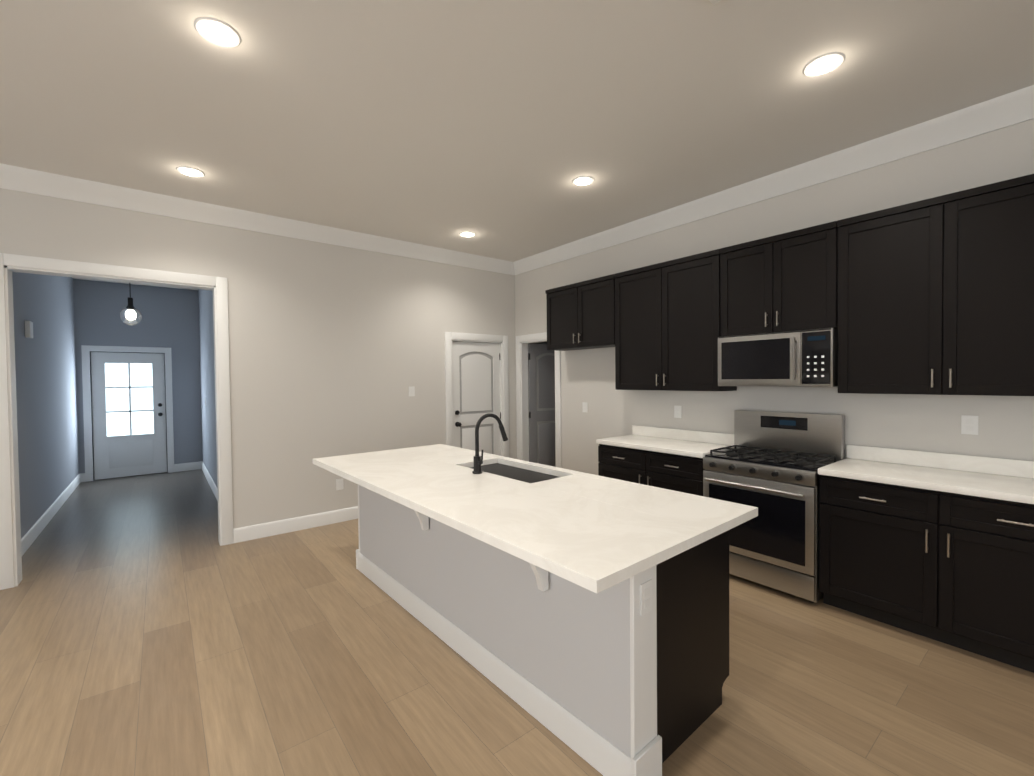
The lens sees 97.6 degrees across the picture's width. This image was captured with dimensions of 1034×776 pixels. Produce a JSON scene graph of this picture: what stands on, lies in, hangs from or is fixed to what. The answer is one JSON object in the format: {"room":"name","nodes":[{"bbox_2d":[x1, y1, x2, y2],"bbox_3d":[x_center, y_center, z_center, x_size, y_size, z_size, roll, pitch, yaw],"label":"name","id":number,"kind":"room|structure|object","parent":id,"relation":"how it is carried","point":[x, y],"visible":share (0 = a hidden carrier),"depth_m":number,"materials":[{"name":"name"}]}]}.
{"room":"kitchen","nodes":[
{"label":"kitchen","id":0,"kind":"room"},
{"bbox_2d":[12,272,79,538],"bbox_3d":[-5.496,-0.086,5.228,0.120,3.150,4.680,-2,1,-38],"label":"wall","id":1,"kind":"structure","parent":0,"point":[68,317],"depth_m":5.08,"materials":[{"name":"grey paint"}]},
{"bbox_2d":[25,321,32,337],"bbox_3d":[-4.783,-0.572,4.435,0.035,0.160,0.140,-2,1,-38],"label":"door chime","id":2,"kind":"object","parent":1,"relation":"attached to","point":[28,324],"depth_m":4.39,"materials":[{"name":"white plastic"}]},
{"bbox_2d":[21,473,81,555],"bbox_3d":[-5.394,1.420,5.263,0.020,0.137,4.540,-2,1,-38],"label":"baseboard","id":3,"kind":"structure","parent":1,"relation":"attached to","point":[37,528],"depth_m":4.96,"materials":[{"name":"white wood"}]},
{"bbox_2d":[76,279,199,480],"bbox_3d":[-6.239,-0.125,7.547,1.530,3.150,0.120,-2,1,-38],"label":"wall","id":4,"kind":"structure","parent":0,"point":[168,320],"depth_m":7.61,"materials":[{"name":"grey paint"}]},
{"bbox_2d":[91,352,167,479],"bbox_3d":[-6.365,0.354,7.448,1.130,2.200,0.228,-2,1,-38],"label":"entry door","id":5,"kind":"structure","parent":4,"relation":"in","point":[129,414],"depth_m":7.42,"materials":[{"name":"white wood"}]},
{"bbox_2d":[174,461,200,471],"bbox_3d":[-5.735,1.370,7.878,0.370,0.137,0.015,-2,1,-38],"label":"baseboard","id":6,"kind":"structure","parent":4,"relation":"attached to","point":[192,465],"depth_m":7.87,"materials":[{"name":"white wood"}]},
{"bbox_2d":[196,289,216,486],"bbox_3d":[-4.163,-0.121,6.282,0.120,3.150,4.680,-2,1,-38],"label":"wall","id":7,"kind":"structure","parent":0,"point":[204,298],"depth_m":6.86,"materials":[{"name":"grey paint"}]},
{"bbox_2d":[201,461,217,500],"bbox_3d":[-4.168,1.387,6.232,0.015,0.137,4.540,-2,1,-38],"label":"baseboard","id":8,"kind":"structure","parent":7,"relation":"attached to","point":[204,469],"depth_m":6.75,"materials":[{"name":"white wood"}]},
{"bbox_2d":[0,188,516,528],"bbox_3d":[-3.300,-0.082,3.918,8.500,3.150,0.140,-2,1,-38],"label":"wall","id":9,"kind":"structure","parent":0,"point":[335,350],"depth_m":4.68,"materials":[{"name":"grey paint"}]},
{"bbox_2d":[0,253,232,589],"bbox_3d":[-3.354,0.237,3.879,1.505,2.515,0.180,-2,1,-38],"label":"door frame","id":10,"kind":"structure","parent":9,"relation":"attached to","point":[10,555],"depth_m":3.82,"materials":[{"name":"white wood"}]},
{"bbox_2d":[0,163,511,273],"bbox_3d":[-3.291,-1.579,3.751,8.130,0.150,0.105,-2,1,-38],"label":"crown molding","id":11,"kind":"structure","parent":9,"relation":"attached to","point":[15,178],"depth_m":4.17,"materials":[{"name":"white wood"}]},
{"bbox_2d":[233,506,357,542],"bbox_3d":[-1.795,1.387,5.027,2.315,0.137,0.015,-2,1,-38],"label":"baseboard","id":12,"kind":"structure","parent":9,"relation":"attached to","point":[240,534],"depth_m":4.63,"materials":[{"name":"white"}]},
{"bbox_2d":[336,479,343,489],"bbox_3d":[-1.927,1.048,4.922,0.075,0.118,0.008,-2,1,-38],"label":"outlet","id":13,"kind":"object","parent":9,"relation":"attached to","point":[339,482],"depth_m":4.92,"materials":[{"name":"white plastic"}]},
{"bbox_2d":[409,386,414,395],"bbox_3d":[-1.265,0.042,5.434,0.075,0.118,0.009,-2,1,-38],"label":"light switch","id":14,"kind":"object","parent":9,"relation":"attached to","point":[411,389],"depth_m":5.43,"materials":[{"name":"white plastic"}]},
{"bbox_2d":[452,341,500,455],"bbox_3d":[-0.537,0.403,6.077,0.782,2.020,0.212,-2,1,-38],"label":"closet door","id":15,"kind":"structure","parent":9,"relation":"in","point":[476,381],"depth_m":6.05,"materials":[{"name":"grey wood"}]},
{"bbox_2d":[445,332,508,456],"bbox_3d":[-0.545,0.351,6.076,0.990,2.140,0.140,-2,1,-38],"label":"door frame","id":16,"kind":"structure","parent":9,"relation":"attached to","point":[502,340],"depth_m":6.01,"materials":[{"name":"white wood"}]},
{"bbox_2d":[0,469,1033,775],"bbox_3d":[-1.451,1.547,2.786,10.170,0.100,13.820,-2,1,-38],"label":"floor","id":17,"kind":"structure","parent":0,"point":[150,625],"depth_m":2.31,"materials":[{"name":"brown wood"}]},
{"bbox_2d":[334,473,737,775],"bbox_3d":[-0.188,1.037,2.869,1.040,0.890,2.702,-2,2,-40],"label":"kitchen island","id":18,"kind":"object","parent":17,"relation":"on","point":[584,616],"depth_m":1.98,"materials":[{"name":"grey paint"}]},
{"bbox_2d":[313,449,708,592],"bbox_3d":[-0.414,0.578,2.672,0.695,0.040,2.852,-2,2,-40],"label":"island countertop","id":19,"kind":"structure","parent":18,"relation":"on","point":[595,546],"depth_m":1.97,"materials":[{"name":"white stone"}]},
{"bbox_2d":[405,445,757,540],"bbox_3d":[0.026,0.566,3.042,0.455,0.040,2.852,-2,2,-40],"label":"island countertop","id":20,"kind":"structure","parent":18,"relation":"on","point":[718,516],"depth_m":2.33,"materials":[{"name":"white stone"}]},
{"bbox_2d":[469,461,560,480],"bbox_3d":[-0.035,0.687,3.059,0.404,0.224,0.834,-2,2,-40],"label":"sink","id":21,"kind":"object","parent":20,"relation":"in","point":[503,467],"depth_m":3.14,"materials":[{"name":"black metal"}]},
{"bbox_2d":[598,445,728,495],"bbox_3d":[1.376,0.993,4.236,0.567,0.890,1.121,-2,1,-38],"label":"base cabinet","id":22,"kind":"object","parent":17,"relation":"on","point":[669,471],"depth_m":4.00,"materials":[{"name":"black wood"}]},
{"bbox_2d":[596,433,733,456],"bbox_3d":[1.362,0.528,4.219,0.592,0.040,1.121,-2,1,-38],"label":"countertop","id":23,"kind":"structure","parent":22,"relation":"on","point":[653,444],"depth_m":4.10,"materials":[{"name":"white stone"}]},
{"bbox_2d":[703,410,844,602],"bbox_3d":[1.917,0.823,3.439,0.647,1.250,0.782,-2,1,-38],"label":"range","id":24,"kind":"object","parent":17,"relation":"on","point":[769,464],"visible":0.9,"depth_m":3.28,"materials":[{"name":"silver metal"}]},
{"bbox_2d":[818,473,1033,672],"bbox_3d":[2.601,1.011,2.687,0.567,0.890,1.233,-2,1,-38],"label":"base cabinet","id":25,"kind":"object","parent":17,"relation":"on","point":[937,546],"depth_m":2.55,"materials":[{"name":"black wood"}]},
{"bbox_2d":[818,457,1033,504],"bbox_3d":[2.846,0.551,2.341,0.592,0.040,2.071,-2,1,-38],"label":"countertop","id":26,"kind":"structure","parent":25,"relation":"on","point":[994,486],"depth_m":2.65,"materials":[{"name":"white stone"}]},
{"bbox_2d":[0,0,1033,289],"bbox_3d":[-1.485,-1.702,2.720,10.170,0.100,13.820,-2,1,-38],"label":"ceiling","id":27,"kind":"structure","parent":0,"point":[496,126],"depth_m":2.59,"materials":[{"name":"white paint"}]},
{"bbox_2d":[119,283,141,324],"bbox_3d":[-4.016,-1.158,4.690,0.180,1.014,0.180,-2,1,-38],"label":"pendant light","id":28,"kind":"object","parent":27,"relation":"hanging from","point":[130,314],"visible":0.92,"depth_m":4.66,"materials":[{"name":"black"}]},
{"bbox_2d":[176,166,204,176],"bbox_3d":[-2.498,-1.652,3.463,0.183,0.009,0.183,0,1,7],"label":"recessed light","id":29,"kind":"object","parent":27,"relation":"in","point":[189,171],"depth_m":3.44,"materials":[{"name":"white"}]},
{"bbox_2d":[194,17,240,47],"bbox_3d":[-1.380,-1.636,2.089,0.183,0.009,0.183,0,1,7],"label":"recessed light","id":30,"kind":"object","parent":27,"relation":"in","point":[217,32],"depth_m":2.08,"materials":[{"name":"white plastic"}]},
{"bbox_2d":[459,231,475,236],"bbox_3d":[-0.549,-1.704,5.021,0.183,0.009,0.183,0,1,7],"label":"recessed light","id":31,"kind":"object","parent":27,"relation":"in","point":[465,234],"depth_m":5.01,"materials":[{"name":"white plastic"}]},
{"bbox_2d":[572,176,593,185],"bbox_3d":[0.539,-1.689,3.697,0.183,0.009,0.183,0,1,7],"label":"recessed light","id":32,"kind":"object","parent":27,"relation":"in","point":[581,180],"depth_m":3.68,"materials":[{"name":"white plastic"}]},
{"bbox_2d":[803,52,844,76],"bbox_3d":[1.590,-1.672,2.347,0.183,0.009,0.183,0,1,7],"label":"recessed light","id":33,"kind":"object","parent":27,"relation":"in","point":[823,64],"depth_m":2.33,"materials":[{"name":"white"}]},
{"bbox_2d":[515,119,1033,474],"bbox_3d":[2.749,-0.127,3.021,0.120,3.150,8.770,-2,1,-38],"label":"wall","id":34,"kind":"structure","parent":0,"point":[923,422],"depth_m":3.54,"materials":[{"name":"grey paint"}]},
{"bbox_2d":[516,332,561,467],"bbox_3d":[0.321,0.342,6.091,0.140,2.140,0.890,-2,1,-38],"label":"door frame","id":35,"kind":"structure","parent":34,"relation":"attached to","point":[522,341],"depth_m":6.33,"materials":[{"name":"white wood"}]},
{"bbox_2d":[545,274,612,350],"bbox_3d":[0.792,-0.807,5.133,0.297,0.705,1.035,-2,1,-38],"label":"upper cabinet","id":36,"kind":"object","parent":34,"relation":"attached to","point":[580,314],"depth_m":5.00,"materials":[{"name":"black wood"}]},
{"bbox_2d":[582,402,587,411],"bbox_3d":[0.809,0.231,5.385,0.008,0.118,0.075,-2,1,-38],"label":"outlet","id":37,"kind":"object","parent":34,"relation":"attached to","point":[584,404],"depth_m":5.38,"materials":[{"name":"white plastic"}]},
{"bbox_2d":[609,247,736,390],"bbox_3d":[1.461,-0.565,4.295,0.297,1.170,1.237,-2,1,-38],"label":"upper cabinet","id":38,"kind":"object","parent":34,"relation":"attached to","point":[669,318],"depth_m":4.12,"materials":[{"name":"black wood"}]},
{"bbox_2d":[674,406,681,417],"bbox_3d":[1.571,0.231,4.420,0.008,0.118,0.075,-2,1,-38],"label":"outlet","id":39,"kind":"object","parent":34,"relation":"attached to","point":[677,409],"depth_m":4.42,"materials":[{"name":"white plastic"}]},
{"bbox_2d":[508,85,1033,274],"bbox_3d":[2.646,-1.625,2.921,0.105,0.150,8.770,-2,1,-38],"label":"crown molding","id":40,"kind":"structure","parent":34,"relation":"attached to","point":[1006,110],"depth_m":3.36,"materials":[{"name":"white wood"}]},
{"bbox_2d":[729,222,836,335],"bbox_3d":[2.060,-0.783,3.529,0.297,0.715,0.825,-2,1,-38],"label":"upper cabinet","id":41,"kind":"object","parent":34,"relation":"attached to","point":[781,282],"depth_m":3.37,"materials":[{"name":"black wood"}]},
{"bbox_2d":[718,328,837,386],"bbox_3d":[2.023,-0.217,3.507,0.406,0.405,0.815,-2,1,-38],"label":"microwave","id":42,"kind":"object","parent":41,"relation":"attached to","point":[804,358],"visible":0.98,"depth_m":3.34,"materials":[{"name":"silver metal"}]},
{"bbox_2d":[632,425,1033,476],"bbox_3d":[2.475,0.466,3.270,0.019,0.100,3.990,-2,1,-38],"label":"backsplash","id":43,"kind":"structure","parent":34,"relation":"attached to","point":[1010,467],"depth_m":3.04,"materials":[{"name":"white stone"}]},
{"bbox_2d":[837,174,1033,395],"bbox_3d":[2.653,-0.547,2.787,0.297,1.170,1.202,-2,1,-38],"label":"upper cabinet","id":44,"kind":"object","parent":34,"relation":"attached to","point":[933,296],"depth_m":2.70,"materials":[{"name":"black wood"}]},
{"bbox_2d":[961,415,978,434],"bbox_3d":[2.830,0.230,2.827,0.008,0.118,0.075,-2,1,-38],"label":"outlet","id":45,"kind":"object","parent":34,"relation":"attached to","point":[969,424],"depth_m":2.83,"materials":[{"name":"white plastic"}]},
{"bbox_3d":[0.924,-0.180,6.555,1.400,3.150,1.400,-2,1,-38],"label":"wall","id":46,"kind":"structure","parent":0,"visible":0},
{"bbox_2d":[528,344,555,466],"bbox_3d":[0.461,0.383,6.531,0.682,2.020,0.212,-1,1,-28],"label":"pantry door","id":47,"kind":"structure","parent":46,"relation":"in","point":[541,388],"depth_m":6.45,"materials":[{"name":"grey wood"}]}
]}

